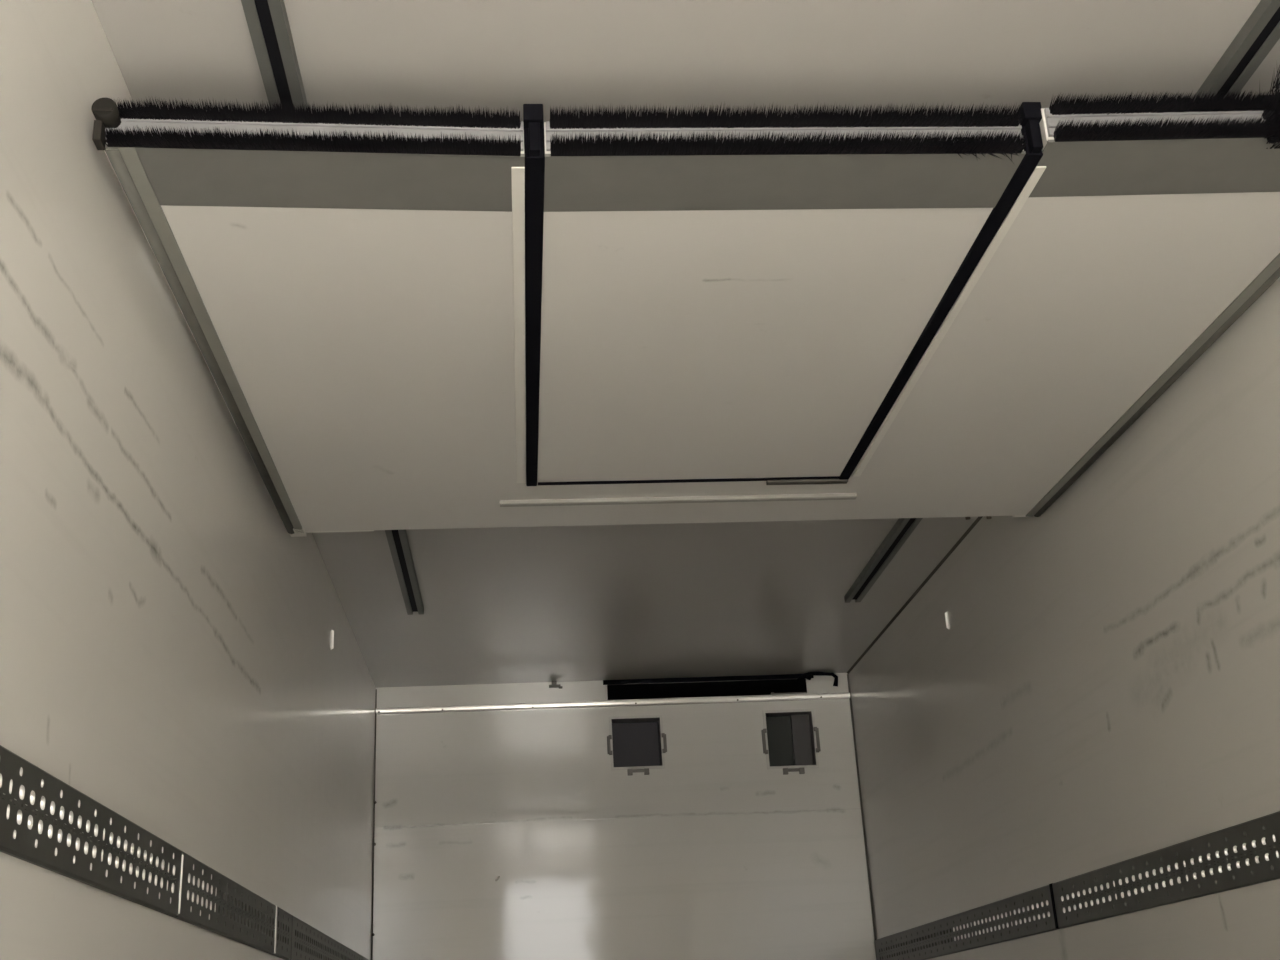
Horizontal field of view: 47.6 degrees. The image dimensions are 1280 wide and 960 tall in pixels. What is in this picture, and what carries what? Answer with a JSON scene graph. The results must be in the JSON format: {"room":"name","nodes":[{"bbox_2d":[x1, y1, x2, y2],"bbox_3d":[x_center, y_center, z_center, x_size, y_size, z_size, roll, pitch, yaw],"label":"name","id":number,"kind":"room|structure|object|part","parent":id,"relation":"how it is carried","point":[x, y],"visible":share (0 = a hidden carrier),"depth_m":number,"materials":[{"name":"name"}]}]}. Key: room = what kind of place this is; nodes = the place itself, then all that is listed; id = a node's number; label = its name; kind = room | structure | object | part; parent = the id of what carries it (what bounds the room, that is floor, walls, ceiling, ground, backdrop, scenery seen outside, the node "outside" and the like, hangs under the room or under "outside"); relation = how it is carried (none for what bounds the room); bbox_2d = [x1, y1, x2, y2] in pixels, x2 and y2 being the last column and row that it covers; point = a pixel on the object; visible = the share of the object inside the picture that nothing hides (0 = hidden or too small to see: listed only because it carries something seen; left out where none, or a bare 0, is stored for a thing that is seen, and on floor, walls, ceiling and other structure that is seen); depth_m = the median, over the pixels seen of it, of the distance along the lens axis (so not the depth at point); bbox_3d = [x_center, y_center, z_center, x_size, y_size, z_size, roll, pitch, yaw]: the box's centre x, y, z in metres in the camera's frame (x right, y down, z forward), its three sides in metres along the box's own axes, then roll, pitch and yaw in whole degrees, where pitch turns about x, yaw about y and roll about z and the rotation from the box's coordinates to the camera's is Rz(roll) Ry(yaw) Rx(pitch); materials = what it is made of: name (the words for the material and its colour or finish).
{"room":"cargo space","nodes":[
{"label":"cargo space","id":0,"kind":"room"},
{"bbox_2d":[0,0,375,959],"bbox_3d":[-1.019,0.703,3.113,0.060,2.492,8.440,-1,-21,-5],"label":"wall","id":1,"kind":"structure","parent":0,"point":[167,657],"depth_m":2.76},
{"bbox_2d":[0,745,181,916],"bbox_3d":[-0.823,0.088,1.123,0.011,0.137,4.168,-1,-21,-5],"label":"rail","id":2,"kind":"object","parent":1,"relation":"attached to","point":[47,823],"visible":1,"depth_m":2.38,"materials":[{"name":"metal"}]},
{"bbox_2d":[178,855,183,913],"bbox_3d":[-0.974,0.852,3.059,0.014,0.120,0.006,-1,-21,-5],"label":"strip","id":3,"kind":"object","parent":1,"relation":"attached to","point":[179,908],"visible":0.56,"depth_m":3.06,"materials":[{"name":"silver metal"}]},
{"bbox_2d":[174,851,291,959],"bbox_3d":[-1.031,1.137,3.784,0.014,0.137,1.556,-1,-21,-5],"label":"rail","id":4,"kind":"object","parent":1,"relation":"attached to","point":[211,901],"depth_m":3.59,"materials":[{"name":"metal"}]},
{"bbox_3d":[-1.065,1.308,4.218,0.014,0.133,0.012,-1,-21,-5],"label":"rail joint strip","id":5,"kind":"part","parent":4,"relation":"part of","materials":[{"name":"silver metal"}]},
{"bbox_2d":[290,915,368,959],"bbox_3d":[-1.183,1.895,5.708,0.011,0.137,2.570,-1,-21,-5],"label":"rail","id":6,"kind":"object","parent":1,"relation":"attached to","point":[307,942],"visible":1,"depth_m":5.00,"materials":[{"name":"metal"}]},
{"bbox_2d":[331,630,333,649],"bbox_3d":[-1.207,0.627,5.692,0.011,0.082,0.018,-1,-21,-5],"label":"tab","id":7,"kind":"object","parent":1,"relation":"attached to","point":[332,631],"visible":1,"depth_m":5.69,"materials":[{"name":"white plastic"}]},
{"bbox_2d":[373,673,875,959],"bbox_3d":[-0.069,2.210,7.110,2.460,2.492,0.060,-1,-21,-5],"label":"wall","id":8,"kind":"structure","parent":0,"point":[713,853],"depth_m":7.25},
{"bbox_2d":[371,689,376,959],"bbox_3d":[-1.284,2.225,6.969,0.014,2.482,0.013,-1,-21,-5],"label":"trim","id":9,"kind":"structure","parent":8,"relation":"attached to","point":[375,802],"depth_m":7.16,"materials":[{"name":"grey"}]},
{"bbox_2d":[376,693,849,714],"bbox_3d":[-0.122,1.152,7.479,2.450,0.030,0.021,-1,-21,-5],"label":"trim","id":10,"kind":"structure","parent":8,"relation":"attached to","point":[823,696],"depth_m":7.47,"materials":[{"name":"grey metal"}]},
{"bbox_2d":[607,715,666,775],"bbox_3d":[-0.019,1.373,7.455,0.304,0.304,0.118,-1,-21,-5],"label":"air vent","id":11,"kind":"object","parent":8,"relation":"in","point":[635,744],"visible":1,"depth_m":7.50,"materials":[{"name":"grey metal"}]},
{"bbox_2d":[603,674,813,699],"bbox_3d":[0.349,1.141,7.714,1.106,0.103,0.360,-1,-21,-5],"label":"air vent","id":12,"kind":"object","parent":8,"relation":"attached to","point":[759,684],"visible":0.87,"depth_m":7.66,"materials":[{"name":"black metal"}]},
{"bbox_2d":[761,709,820,774],"bbox_3d":[0.775,1.366,7.520,0.297,0.334,0.118,-1,-21,-5],"label":"air vent","id":13,"kind":"object","parent":8,"relation":"in","point":[790,738],"visible":1,"depth_m":7.55,"materials":[{"name":"grey metal"}]},
{"bbox_2d":[797,672,837,685],"bbox_3d":[0.929,1.043,7.578,0.215,0.081,0.052,-3,-21,0],"label":"cable","id":14,"kind":"object","parent":8,"relation":"attached to","point":[808,676],"visible":1,"depth_m":7.57,"materials":[{"name":"black rubber"}]},
{"bbox_2d":[847,674,876,959],"bbox_3d":[1.155,2.178,7.182,0.008,2.482,0.008,-1,-21,-5],"label":"trim","id":15,"kind":"structure","parent":8,"relation":"attached to","point":[847,674],"depth_m":7.37,"materials":[{"name":"grey"}]},
{"bbox_2d":[91,0,1279,687],"bbox_3d":[0.173,-0.509,3.684,2.580,0.060,8.440,-1,-21,-5],"label":"ceiling","id":16,"kind":"structure","parent":0,"point":[502,605],"depth_m":2.91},
{"bbox_2d":[241,0,423,614],"bbox_3d":[-0.697,-0.714,2.918,0.068,0.028,6.954,-1,-21,-5],"label":"ceiling track","id":17,"kind":"object","parent":16,"relation":"attached to","point":[267,20],"visible":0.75,"depth_m":2.74,"materials":[{"name":"grey metal"}]},
{"bbox_2d":[549,681,562,688],"bbox_3d":[-0.435,1.057,7.487,0.070,0.036,0.030,-1,-21,-5],"label":"clip","id":18,"kind":"object","parent":16,"relation":"attached to","point":[554,683],"visible":1,"depth_m":7.48,"materials":[{"name":"grey metal"}]},
{"bbox_2d":[91,66,1279,536],"bbox_3d":[0.180,-0.313,3.611,2.430,0.302,2.234,-1,-21,-5],"label":"partition","id":19,"kind":"object","parent":16,"relation":"hanging from","point":[402,320],"depth_m":3.15,"materials":[{"name":"metal"}]},
{"bbox_3d":[-1.064,0.148,4.503,0.050,0.034,0.075,-1,-21,-5],"label":"hinge plate","id":20,"kind":"part","parent":19,"relation":"part of","materials":[{"name":"grey metal"}]},
{"bbox_3d":[-0.651,-0.252,3.562,0.739,0.075,2.104,-1,-21,-5],"label":"panel","id":21,"kind":"part","parent":19,"relation":"part of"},
{"bbox_3d":[-0.935,0.146,4.521,0.210,0.030,0.017,-1,-21,-5],"label":"hinge plate","id":22,"kind":"part","parent":19,"relation":"part of","materials":[{"name":"grey metal"}]},
{"bbox_3d":[0.130,0.035,4.439,0.956,0.075,0.380,-1,-21,-5],"label":"header panel","id":23,"kind":"part","parent":19,"relation":"part of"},
{"bbox_3d":[0.209,-0.335,3.461,0.894,0.075,1.686,-1,-21,-5],"label":"door panel","id":24,"kind":"part","parent":19,"relation":"part of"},
{"bbox_3d":[1.025,-0.293,3.688,0.711,0.075,2.144,-1,-21,-5],"label":"panel","id":25,"kind":"part","parent":19,"relation":"part of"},
{"bbox_2d":[844,0,1279,602],"bbox_3d":[1.176,-0.752,3.079,0.068,0.028,6.954,-1,-21,-5],"label":"ceiling track","id":26,"kind":"object","parent":16,"relation":"attached to","point":[1259,34],"visible":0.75,"depth_m":2.90,"materials":[{"name":"grey metal"}]},
{"bbox_2d":[849,277,1279,959],"bbox_3d":[1.492,0.653,3.330,0.060,2.492,8.440,-1,-21,-5],"label":"wall","id":27,"kind":"structure","parent":0,"point":[1101,689],"depth_m":4.28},
{"bbox_2d":[847,516,982,673],"bbox_3d":[1.397,-0.513,3.749,0.009,0.009,8.380,-1,-21,-5],"label":"trim","id":28,"kind":"structure","parent":27,"relation":"attached to","point":[978,519],"depth_m":6.23,"materials":[{"name":"grey"}]},
{"bbox_2d":[945,612,949,629],"bbox_3d":[1.237,0.568,5.847,0.011,0.074,0.018,-1,-21,-5],"label":"tab","id":29,"kind":"object","parent":27,"relation":"attached to","point":[946,613],"visible":1,"depth_m":5.84,"materials":[{"name":"white plastic"}]},
{"bbox_2d":[875,885,1059,959],"bbox_3d":[1.257,1.858,5.913,0.011,0.142,2.570,-1,-21,-5],"label":"rail","id":30,"kind":"object","parent":27,"relation":"attached to","point":[1029,913],"visible":1,"depth_m":5.53,"materials":[{"name":"metal"}]},
{"bbox_2d":[1049,883,1058,928],"bbox_3d":[1.350,1.384,4.712,0.014,0.140,0.020,-1,-21,-5],"label":"strip","id":31,"kind":"object","parent":27,"relation":"attached to","point":[1050,885],"visible":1,"depth_m":4.71,"materials":[{"name":"black rubber"}]},
{"bbox_2d":[1052,811,1279,928],"bbox_3d":[1.560,0.336,2.049,0.011,0.142,5.720,-1,-21,-5],"label":"rail","id":32,"kind":"object","parent":27,"relation":"attached to","point":[1247,853],"visible":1,"depth_m":3.83,"materials":[{"name":"metal"}]},
{"bbox_3d":[1.565,0.335,2.049,0.001,0.134,5.720,-1,-21,-5],"label":"rail","id":33,"kind":"part","parent":32,"relation":"part of","materials":[{"name":"black metal"}]}
]}

